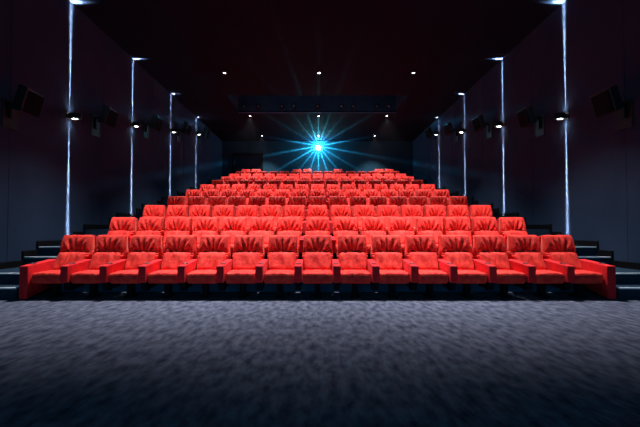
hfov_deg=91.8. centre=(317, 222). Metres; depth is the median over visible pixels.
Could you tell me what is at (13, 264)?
baseboard
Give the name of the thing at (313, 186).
armchair
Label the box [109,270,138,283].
seat cushion
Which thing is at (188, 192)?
armchair
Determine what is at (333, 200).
armchair
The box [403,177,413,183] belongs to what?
armchair
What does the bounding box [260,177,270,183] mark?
armchair
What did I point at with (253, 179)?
armchair
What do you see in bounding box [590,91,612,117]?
grille
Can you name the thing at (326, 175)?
armchair
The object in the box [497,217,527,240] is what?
armchair
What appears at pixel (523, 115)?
grille
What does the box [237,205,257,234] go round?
armchair
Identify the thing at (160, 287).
trim
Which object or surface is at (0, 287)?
step nosing
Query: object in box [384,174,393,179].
armchair
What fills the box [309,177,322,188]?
armchair
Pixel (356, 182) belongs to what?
armchair
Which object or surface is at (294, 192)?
armchair
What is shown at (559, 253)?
armchair
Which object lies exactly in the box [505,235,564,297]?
armchair
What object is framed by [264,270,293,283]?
seat cushion
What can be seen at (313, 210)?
armchair
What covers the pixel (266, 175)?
armchair
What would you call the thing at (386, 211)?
armchair
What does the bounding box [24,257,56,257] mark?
step nosing
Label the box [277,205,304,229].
armchair
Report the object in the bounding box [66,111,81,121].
wall lamp
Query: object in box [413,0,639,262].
wall
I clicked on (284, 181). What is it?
armchair
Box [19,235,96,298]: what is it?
armchair
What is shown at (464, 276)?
seat cushion
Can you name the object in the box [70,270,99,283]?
seat cushion
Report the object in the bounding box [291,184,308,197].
armchair
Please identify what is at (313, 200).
armchair
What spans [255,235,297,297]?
armchair
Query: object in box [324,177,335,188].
armchair
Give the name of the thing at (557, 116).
wall lamp
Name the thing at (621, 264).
baseboard
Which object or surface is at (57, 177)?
wall
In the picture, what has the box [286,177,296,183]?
armchair
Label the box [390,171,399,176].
armchair
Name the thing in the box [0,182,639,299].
floor
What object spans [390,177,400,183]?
armchair
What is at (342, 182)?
armchair
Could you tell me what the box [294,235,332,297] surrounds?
armchair
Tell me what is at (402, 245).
seat cushion
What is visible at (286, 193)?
armchair
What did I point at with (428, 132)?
wall speaker
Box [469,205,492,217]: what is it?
armchair
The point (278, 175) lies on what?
armchair
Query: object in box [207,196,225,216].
armchair
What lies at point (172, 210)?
armchair
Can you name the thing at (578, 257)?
step nosing
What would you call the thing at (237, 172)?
armchair
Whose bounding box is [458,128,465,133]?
wall lamp
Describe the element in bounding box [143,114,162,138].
wall speaker
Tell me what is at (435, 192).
armchair
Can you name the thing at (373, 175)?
armchair
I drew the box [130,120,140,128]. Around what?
wall lamp
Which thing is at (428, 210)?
armchair
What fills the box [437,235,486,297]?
armchair
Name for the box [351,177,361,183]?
armchair
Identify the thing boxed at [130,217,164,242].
armchair
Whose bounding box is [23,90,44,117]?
grille
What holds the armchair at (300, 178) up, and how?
on the floor at (6, 280)
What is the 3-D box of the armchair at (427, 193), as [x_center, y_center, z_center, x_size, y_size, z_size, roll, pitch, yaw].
[3.557,-0.633,10.233,0.627,0.986,0.790,0,-1,0]
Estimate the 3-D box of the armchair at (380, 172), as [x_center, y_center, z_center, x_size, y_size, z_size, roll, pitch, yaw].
[3.556,-2.305,16.580,0.627,0.986,0.790,0,-1,0]
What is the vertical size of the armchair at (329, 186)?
0.986 m
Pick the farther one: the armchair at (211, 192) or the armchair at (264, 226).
the armchair at (211, 192)
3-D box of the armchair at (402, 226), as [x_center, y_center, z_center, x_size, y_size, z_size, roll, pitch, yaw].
[1.756,0.371,6.426,0.627,0.986,0.790,0,-1,0]
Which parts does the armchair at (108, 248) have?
armrest, leg, backrest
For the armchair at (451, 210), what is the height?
0.986 m
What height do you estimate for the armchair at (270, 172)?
0.986 m
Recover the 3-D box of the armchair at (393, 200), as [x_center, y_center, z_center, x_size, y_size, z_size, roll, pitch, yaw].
[2.356,-0.298,8.964,0.627,0.986,0.790,0,-1,0]
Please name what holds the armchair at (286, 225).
on the floor at (6, 280)
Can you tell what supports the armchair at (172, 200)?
on the floor at (6, 280)
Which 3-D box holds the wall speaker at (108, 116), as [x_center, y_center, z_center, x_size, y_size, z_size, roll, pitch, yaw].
[-5.496,-2.607,8.006,0.507,0.768,0.380,0,-1,0]
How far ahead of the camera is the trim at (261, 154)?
18.67 m
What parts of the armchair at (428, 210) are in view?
backrest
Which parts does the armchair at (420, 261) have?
armrest, backrest, leg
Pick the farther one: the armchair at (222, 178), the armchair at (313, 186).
the armchair at (222, 178)
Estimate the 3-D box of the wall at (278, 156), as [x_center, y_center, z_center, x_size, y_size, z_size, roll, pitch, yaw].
[0.000,-1.704,19.140,11.500,6.790,1.000,0,-1,0]
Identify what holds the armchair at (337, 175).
on the floor at (6, 280)
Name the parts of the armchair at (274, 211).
backrest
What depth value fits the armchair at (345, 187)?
11.71 m
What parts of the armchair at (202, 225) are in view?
backrest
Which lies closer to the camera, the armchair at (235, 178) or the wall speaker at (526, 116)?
the wall speaker at (526, 116)
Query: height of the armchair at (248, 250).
0.986 m
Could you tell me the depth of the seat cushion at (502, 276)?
4.80 m
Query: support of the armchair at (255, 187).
on the floor at (6, 280)
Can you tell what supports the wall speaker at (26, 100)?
attached to the wall at (57, 177)
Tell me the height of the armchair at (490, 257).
0.986 m
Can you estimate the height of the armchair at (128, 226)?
0.986 m
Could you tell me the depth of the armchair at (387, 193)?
10.45 m
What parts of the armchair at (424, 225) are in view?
backrest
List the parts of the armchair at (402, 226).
backrest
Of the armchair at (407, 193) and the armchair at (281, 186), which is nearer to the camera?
the armchair at (407, 193)
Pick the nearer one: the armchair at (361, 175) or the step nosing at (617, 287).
the step nosing at (617, 287)
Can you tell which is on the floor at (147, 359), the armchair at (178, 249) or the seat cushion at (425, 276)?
the armchair at (178, 249)
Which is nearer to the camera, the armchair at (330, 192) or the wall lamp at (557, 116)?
the wall lamp at (557, 116)
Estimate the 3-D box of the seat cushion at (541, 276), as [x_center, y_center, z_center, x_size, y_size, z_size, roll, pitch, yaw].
[3.601,0.866,5.017,0.475,0.183,0.451,0,-1,0]
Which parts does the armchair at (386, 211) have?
backrest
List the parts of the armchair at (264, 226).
backrest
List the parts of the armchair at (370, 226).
backrest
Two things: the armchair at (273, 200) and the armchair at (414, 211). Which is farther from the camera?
the armchair at (273, 200)
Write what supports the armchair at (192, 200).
on the floor at (6, 280)
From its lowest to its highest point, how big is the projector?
0.400 m
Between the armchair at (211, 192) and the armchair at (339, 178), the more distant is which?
the armchair at (339, 178)
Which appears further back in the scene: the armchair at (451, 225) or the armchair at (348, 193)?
the armchair at (348, 193)
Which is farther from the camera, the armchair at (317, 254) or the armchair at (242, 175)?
the armchair at (242, 175)
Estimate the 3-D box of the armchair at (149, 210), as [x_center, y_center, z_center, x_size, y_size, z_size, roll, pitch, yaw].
[-4.255,0.036,7.692,0.651,0.986,0.795,0,-1,0]
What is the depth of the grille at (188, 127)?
12.74 m
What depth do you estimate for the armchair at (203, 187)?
11.72 m
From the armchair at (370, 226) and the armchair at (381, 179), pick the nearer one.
the armchair at (370, 226)
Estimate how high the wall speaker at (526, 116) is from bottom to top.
0.768 m
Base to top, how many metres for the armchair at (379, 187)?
0.986 m
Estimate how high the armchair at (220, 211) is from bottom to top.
0.986 m
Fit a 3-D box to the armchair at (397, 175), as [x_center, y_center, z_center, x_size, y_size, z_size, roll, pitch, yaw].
[4.211,-1.971,15.308,0.738,0.986,0.795,0,-1,0]
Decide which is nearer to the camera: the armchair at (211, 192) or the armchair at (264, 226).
the armchair at (264, 226)
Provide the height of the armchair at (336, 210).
0.986 m
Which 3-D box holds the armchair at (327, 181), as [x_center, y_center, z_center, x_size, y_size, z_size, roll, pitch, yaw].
[0.557,-1.302,12.772,0.627,0.986,0.790,0,-1,0]
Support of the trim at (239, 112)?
attached to the ceiling at (264, 47)
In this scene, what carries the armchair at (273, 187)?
on the floor at (6, 280)
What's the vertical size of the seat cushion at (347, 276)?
0.183 m
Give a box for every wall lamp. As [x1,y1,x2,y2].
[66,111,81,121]
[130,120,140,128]
[169,128,177,133]
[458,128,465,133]
[494,121,504,127]
[554,111,568,121]
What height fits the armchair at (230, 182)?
0.986 m
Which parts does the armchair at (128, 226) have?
backrest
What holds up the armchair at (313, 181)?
on the floor at (6, 280)
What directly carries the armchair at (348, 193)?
on the floor at (6, 280)
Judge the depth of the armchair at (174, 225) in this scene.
6.63 m
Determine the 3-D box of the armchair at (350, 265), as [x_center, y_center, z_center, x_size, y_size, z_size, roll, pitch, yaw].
[0.556,0.705,5.157,0.627,0.986,0.790,0,-1,0]
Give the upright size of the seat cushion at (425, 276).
0.183 m
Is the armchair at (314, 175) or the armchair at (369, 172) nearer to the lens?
the armchair at (314, 175)
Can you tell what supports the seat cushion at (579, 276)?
on the armchair at (559, 253)
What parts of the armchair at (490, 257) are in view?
armrest, backrest, leg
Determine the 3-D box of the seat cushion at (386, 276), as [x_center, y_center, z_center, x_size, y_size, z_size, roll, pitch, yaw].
[1.200,0.866,5.017,0.475,0.183,0.451,0,-1,0]
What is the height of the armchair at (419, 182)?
0.986 m
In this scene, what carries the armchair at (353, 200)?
on the floor at (6, 280)
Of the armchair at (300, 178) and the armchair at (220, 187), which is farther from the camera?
the armchair at (300, 178)
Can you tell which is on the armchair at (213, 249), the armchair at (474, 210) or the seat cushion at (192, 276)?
the seat cushion at (192, 276)
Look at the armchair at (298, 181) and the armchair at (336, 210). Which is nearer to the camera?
the armchair at (336, 210)
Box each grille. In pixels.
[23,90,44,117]
[106,109,117,127]
[155,117,162,131]
[186,125,191,135]
[443,124,448,135]
[472,117,479,131]
[517,109,528,127]
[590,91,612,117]
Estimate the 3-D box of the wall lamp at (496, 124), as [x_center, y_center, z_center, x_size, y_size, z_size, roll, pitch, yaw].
[5.617,-3.039,9.616,0.267,0.180,0.220,0,-1,0]
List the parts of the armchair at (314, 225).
armrest, backrest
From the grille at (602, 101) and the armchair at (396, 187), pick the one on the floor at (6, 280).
the armchair at (396, 187)
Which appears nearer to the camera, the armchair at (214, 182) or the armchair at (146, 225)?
the armchair at (146, 225)
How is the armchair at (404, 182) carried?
on the floor at (6, 280)
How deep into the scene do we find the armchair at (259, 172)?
16.80 m
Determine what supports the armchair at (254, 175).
on the floor at (6, 280)
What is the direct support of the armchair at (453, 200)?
on the floor at (6, 280)
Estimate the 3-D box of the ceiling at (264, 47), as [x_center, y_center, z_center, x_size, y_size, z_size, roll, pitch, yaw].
[0.000,-5.202,7.111,11.500,0.100,23.200,0,-1,0]
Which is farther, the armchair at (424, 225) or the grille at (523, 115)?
the grille at (523, 115)
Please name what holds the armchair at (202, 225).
on the floor at (6, 280)
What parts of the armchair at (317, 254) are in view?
armrest, leg, backrest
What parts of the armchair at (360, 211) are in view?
backrest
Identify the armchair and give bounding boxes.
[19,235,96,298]
[60,235,129,297]
[99,235,163,297]
[107,217,137,235]
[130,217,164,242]
[138,205,165,221]
[138,235,196,297]
[163,217,191,251]
[165,205,188,226]
[166,196,186,212]
[177,235,230,297]
[185,190,201,204]
[187,196,205,215]
[189,205,211,232]
[192,217,219,257]
[200,184,213,195]
[203,189,219,204]
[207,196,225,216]
[211,180,223,188]
[213,205,234,234]
[216,184,229,195]
[216,235,264,297]
[221,177,232,183]
[221,190,236,204]
[221,217,246,254]
[226,180,238,189]
[228,196,245,216]
[229,174,238,179]
[231,184,245,195]
[234,177,245,183]
[235,171,244,176]
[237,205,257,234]
[239,190,254,204]
[240,180,252,189]
[241,174,250,179]
[247,171,255,176]
[247,177,257,183]
[247,184,260,195]
[248,196,265,216]
[249,217,274,253]
[253,174,262,179]
[254,180,266,189]
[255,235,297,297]
[257,190,271,204]
[258,171,266,176]
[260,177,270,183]
[260,205,280,233]
[263,184,276,195]
[265,174,274,179]
[268,196,285,216]
[268,217,301,252]
[269,171,277,176]
[269,180,280,189]
[273,177,283,183]
[274,190,289,204]
[277,174,286,179]
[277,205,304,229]
[279,184,292,195]
[280,171,288,176]
[283,180,294,189]
[283,196,305,216]
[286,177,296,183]
[287,190,307,204]
[289,174,298,179]
[291,171,299,176]
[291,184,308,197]
[294,180,309,189]
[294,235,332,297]
[299,177,309,184]
[299,217,329,259]
[301,174,310,180]
[302,205,327,234]
[305,196,325,220]
[306,189,324,209]
[308,184,323,200]
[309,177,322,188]
[309,180,323,193]
[310,174,322,183]
[311,171,321,180]
[323,171,332,180]
[324,174,334,183]
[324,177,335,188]
[324,180,337,193]
[325,184,339,200]
[326,190,342,209]
[327,196,345,220]
[329,205,350,234]
[331,217,357,259]
[332,235,370,297]
[335,171,343,176]
[336,174,346,179]
[338,177,348,183]
[340,180,351,189]
[342,184,355,195]
[345,190,360,204]
[346,171,354,176]
[348,174,358,179]
[349,196,366,216]
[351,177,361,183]
[354,180,366,189]
[354,205,374,233]
[357,171,365,176]
[358,184,371,195]
[360,174,369,179]
[361,217,385,253]
[363,190,378,204]
[364,177,374,183]
[367,235,409,297]
[368,171,377,176]
[368,180,380,189]
[369,196,386,216]
[372,174,381,179]
[374,184,387,195]
[377,177,387,183]
[377,205,398,234]
[379,171,388,176]
[380,190,395,204]
[382,180,394,189]
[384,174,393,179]
[388,217,414,258]
[389,184,403,195]
[389,196,406,216]
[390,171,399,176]
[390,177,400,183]
[396,174,405,179]
[397,180,408,189]
[398,190,413,204]
[400,205,421,234]
[402,235,448,297]
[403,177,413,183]
[405,184,419,195]
[409,196,427,216]
[411,180,423,189]
[415,190,431,204]
[416,217,442,257]
[421,184,434,195]
[423,205,445,232]
[429,196,447,215]
[433,190,449,204]
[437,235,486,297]
[443,217,471,251]
[446,205,469,225]
[449,196,468,211]
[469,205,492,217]
[470,217,498,238]
[472,235,525,297]
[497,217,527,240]
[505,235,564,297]
[538,235,615,298]
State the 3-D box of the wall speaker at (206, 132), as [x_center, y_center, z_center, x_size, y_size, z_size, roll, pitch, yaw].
[-5.496,-4.230,15.042,0.507,0.768,0.380,0,-1,0]
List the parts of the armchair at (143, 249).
armrest, leg, backrest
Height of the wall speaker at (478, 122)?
0.768 m
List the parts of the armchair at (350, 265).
armrest, backrest, leg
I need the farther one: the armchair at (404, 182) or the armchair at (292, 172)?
the armchair at (292, 172)
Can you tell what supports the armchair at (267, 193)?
on the floor at (6, 280)
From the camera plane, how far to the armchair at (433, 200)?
9.18 m
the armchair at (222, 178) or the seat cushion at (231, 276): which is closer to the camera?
the seat cushion at (231, 276)
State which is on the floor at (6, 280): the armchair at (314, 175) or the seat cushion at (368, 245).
the armchair at (314, 175)
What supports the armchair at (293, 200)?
on the floor at (6, 280)
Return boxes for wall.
[0,0,221,262]
[222,141,412,177]
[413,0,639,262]
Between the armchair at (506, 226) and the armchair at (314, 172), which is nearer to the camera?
the armchair at (506, 226)
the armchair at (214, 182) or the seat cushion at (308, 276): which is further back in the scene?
the armchair at (214, 182)
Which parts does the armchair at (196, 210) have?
backrest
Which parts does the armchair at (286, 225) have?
backrest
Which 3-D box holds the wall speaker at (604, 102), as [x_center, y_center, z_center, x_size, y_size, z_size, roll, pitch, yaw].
[5.496,-2.133,5.796,0.507,0.768,0.380,0,-1,0]
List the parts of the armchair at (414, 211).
backrest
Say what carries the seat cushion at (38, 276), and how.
on the armchair at (34, 278)
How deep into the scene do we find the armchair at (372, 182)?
12.99 m
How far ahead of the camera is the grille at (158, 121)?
10.32 m
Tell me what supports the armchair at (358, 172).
on the floor at (6, 280)
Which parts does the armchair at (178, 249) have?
armrest, leg, backrest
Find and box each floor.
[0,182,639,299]
[0,292,639,426]
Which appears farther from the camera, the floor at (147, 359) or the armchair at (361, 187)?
the armchair at (361, 187)
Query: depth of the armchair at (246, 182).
12.99 m
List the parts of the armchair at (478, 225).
backrest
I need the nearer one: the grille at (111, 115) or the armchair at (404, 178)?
the grille at (111, 115)
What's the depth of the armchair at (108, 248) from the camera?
5.16 m
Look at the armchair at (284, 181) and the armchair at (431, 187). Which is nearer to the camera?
the armchair at (431, 187)
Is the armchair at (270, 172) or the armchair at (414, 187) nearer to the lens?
the armchair at (414, 187)
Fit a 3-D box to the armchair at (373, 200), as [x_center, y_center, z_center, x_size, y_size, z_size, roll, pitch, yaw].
[1.756,-0.298,8.964,0.627,0.986,0.790,0,-1,0]
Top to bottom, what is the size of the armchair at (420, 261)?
0.986 m
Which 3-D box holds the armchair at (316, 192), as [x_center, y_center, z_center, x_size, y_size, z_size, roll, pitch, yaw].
[-0.043,-0.633,10.233,0.627,0.986,0.790,0,-1,0]
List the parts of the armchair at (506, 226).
backrest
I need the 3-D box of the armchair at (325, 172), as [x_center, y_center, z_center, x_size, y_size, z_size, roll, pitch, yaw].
[0.557,-2.305,16.580,0.627,0.986,0.790,0,-1,0]
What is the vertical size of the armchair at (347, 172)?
0.986 m
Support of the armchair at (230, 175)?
on the floor at (6, 280)
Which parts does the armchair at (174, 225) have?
backrest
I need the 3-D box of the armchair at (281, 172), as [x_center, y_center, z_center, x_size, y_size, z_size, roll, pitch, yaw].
[-1.844,-2.305,16.580,0.627,0.986,0.790,0,-1,0]
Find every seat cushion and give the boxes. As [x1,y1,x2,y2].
[32,270,61,283]
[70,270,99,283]
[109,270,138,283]
[148,270,176,283]
[186,270,215,283]
[225,270,254,283]
[264,244,267,253]
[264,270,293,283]
[302,270,332,283]
[341,270,370,283]
[367,244,370,253]
[380,270,409,283]
[401,244,404,253]
[419,270,448,283]
[458,270,486,283]
[496,270,525,283]
[535,270,564,283]
[573,270,602,283]
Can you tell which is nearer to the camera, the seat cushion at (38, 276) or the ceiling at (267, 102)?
the seat cushion at (38, 276)
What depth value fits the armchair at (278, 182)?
12.98 m
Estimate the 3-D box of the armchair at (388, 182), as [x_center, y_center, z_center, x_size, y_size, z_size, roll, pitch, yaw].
[2.956,-1.302,12.772,0.627,0.986,0.790,0,-1,0]
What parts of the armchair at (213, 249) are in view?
armrest, leg, backrest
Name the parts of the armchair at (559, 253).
armrest, backrest, leg, armrest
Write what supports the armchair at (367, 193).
on the floor at (6, 280)
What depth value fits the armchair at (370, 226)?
6.62 m
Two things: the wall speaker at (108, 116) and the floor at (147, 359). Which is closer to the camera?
the floor at (147, 359)
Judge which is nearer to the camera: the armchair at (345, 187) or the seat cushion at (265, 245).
the seat cushion at (265, 245)
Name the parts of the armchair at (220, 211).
backrest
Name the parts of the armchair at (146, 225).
backrest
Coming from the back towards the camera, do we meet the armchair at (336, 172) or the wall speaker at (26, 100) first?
the armchair at (336, 172)
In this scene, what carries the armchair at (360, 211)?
on the floor at (6, 280)
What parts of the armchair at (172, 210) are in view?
backrest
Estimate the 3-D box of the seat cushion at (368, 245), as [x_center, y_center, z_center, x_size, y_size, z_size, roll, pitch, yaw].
[1.199,0.532,6.287,0.475,0.183,0.451,0,-1,0]
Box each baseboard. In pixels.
[0,179,211,268]
[423,179,639,269]
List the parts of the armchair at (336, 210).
armrest, backrest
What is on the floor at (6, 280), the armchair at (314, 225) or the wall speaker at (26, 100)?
the armchair at (314, 225)
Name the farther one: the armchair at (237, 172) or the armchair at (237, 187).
the armchair at (237, 172)
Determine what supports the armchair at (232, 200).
on the floor at (6, 280)
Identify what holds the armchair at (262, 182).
on the floor at (6, 280)
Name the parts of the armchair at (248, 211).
backrest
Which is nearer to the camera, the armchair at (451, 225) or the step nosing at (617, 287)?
the step nosing at (617, 287)
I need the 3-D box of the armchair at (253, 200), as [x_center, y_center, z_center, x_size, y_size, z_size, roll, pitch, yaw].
[-1.844,-0.298,8.964,0.627,0.986,0.790,0,-1,0]
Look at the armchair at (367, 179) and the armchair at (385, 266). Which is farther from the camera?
the armchair at (367, 179)
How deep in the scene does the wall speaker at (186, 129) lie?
12.68 m
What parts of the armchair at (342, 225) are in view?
armrest, backrest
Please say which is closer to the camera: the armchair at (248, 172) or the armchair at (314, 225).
the armchair at (314, 225)
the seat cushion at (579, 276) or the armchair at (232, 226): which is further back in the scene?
the armchair at (232, 226)
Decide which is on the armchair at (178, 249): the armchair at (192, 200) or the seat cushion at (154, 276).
the seat cushion at (154, 276)
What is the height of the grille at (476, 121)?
0.385 m
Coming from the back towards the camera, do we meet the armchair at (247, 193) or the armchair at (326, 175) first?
the armchair at (326, 175)
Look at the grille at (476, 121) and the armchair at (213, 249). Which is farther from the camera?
the grille at (476, 121)
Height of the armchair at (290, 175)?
0.986 m
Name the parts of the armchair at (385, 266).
armrest, backrest, leg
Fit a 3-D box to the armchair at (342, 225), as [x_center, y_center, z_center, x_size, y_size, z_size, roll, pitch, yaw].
[0.556,0.371,6.426,0.627,0.986,0.790,0,-1,0]
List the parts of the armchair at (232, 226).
backrest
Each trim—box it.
[62,282,573,291]
[232,153,262,173]
[239,112,396,112]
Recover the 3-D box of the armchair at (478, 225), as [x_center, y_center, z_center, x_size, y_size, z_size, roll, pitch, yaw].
[3.556,0.371,6.426,0.627,0.986,0.790,0,-1,0]
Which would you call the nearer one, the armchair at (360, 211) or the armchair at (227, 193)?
the armchair at (360, 211)
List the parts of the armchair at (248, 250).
armrest, leg, backrest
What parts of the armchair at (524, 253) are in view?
armrest, backrest, leg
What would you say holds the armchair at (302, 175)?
on the floor at (6, 280)
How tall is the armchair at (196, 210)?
0.986 m
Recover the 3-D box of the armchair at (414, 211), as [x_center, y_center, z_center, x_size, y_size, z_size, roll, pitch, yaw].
[2.356,0.036,7.695,0.627,0.986,0.790,0,-1,0]
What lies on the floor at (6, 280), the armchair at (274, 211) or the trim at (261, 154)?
the armchair at (274, 211)
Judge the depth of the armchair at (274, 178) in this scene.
14.26 m
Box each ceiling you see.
[70,0,564,140]
[229,95,406,110]
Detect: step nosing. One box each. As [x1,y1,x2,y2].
[0,287,17,288]
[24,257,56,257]
[578,257,610,257]
[617,287,639,288]
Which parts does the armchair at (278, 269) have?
armrest, leg, backrest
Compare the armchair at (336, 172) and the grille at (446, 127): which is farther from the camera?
the armchair at (336, 172)
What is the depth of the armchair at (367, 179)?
14.26 m
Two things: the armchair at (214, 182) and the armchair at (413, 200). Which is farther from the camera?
the armchair at (214, 182)
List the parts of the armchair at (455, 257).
armrest, backrest, leg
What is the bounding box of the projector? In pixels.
[313,145,322,150]
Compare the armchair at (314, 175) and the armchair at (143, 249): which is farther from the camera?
the armchair at (314, 175)
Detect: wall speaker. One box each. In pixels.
[2,84,44,130]
[91,104,117,137]
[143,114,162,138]
[176,121,191,141]
[198,126,210,143]
[424,127,436,143]
[443,122,458,141]
[472,114,491,138]
[516,105,544,137]
[589,85,632,130]
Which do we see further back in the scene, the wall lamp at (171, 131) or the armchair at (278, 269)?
the wall lamp at (171, 131)
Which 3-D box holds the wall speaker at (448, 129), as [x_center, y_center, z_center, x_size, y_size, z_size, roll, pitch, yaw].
[5.496,-3.727,12.781,0.507,0.768,0.380,0,-1,0]
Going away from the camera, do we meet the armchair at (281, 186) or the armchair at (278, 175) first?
the armchair at (281, 186)
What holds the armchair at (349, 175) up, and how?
on the floor at (6, 280)
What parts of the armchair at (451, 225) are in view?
backrest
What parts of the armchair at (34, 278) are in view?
armrest, leg, backrest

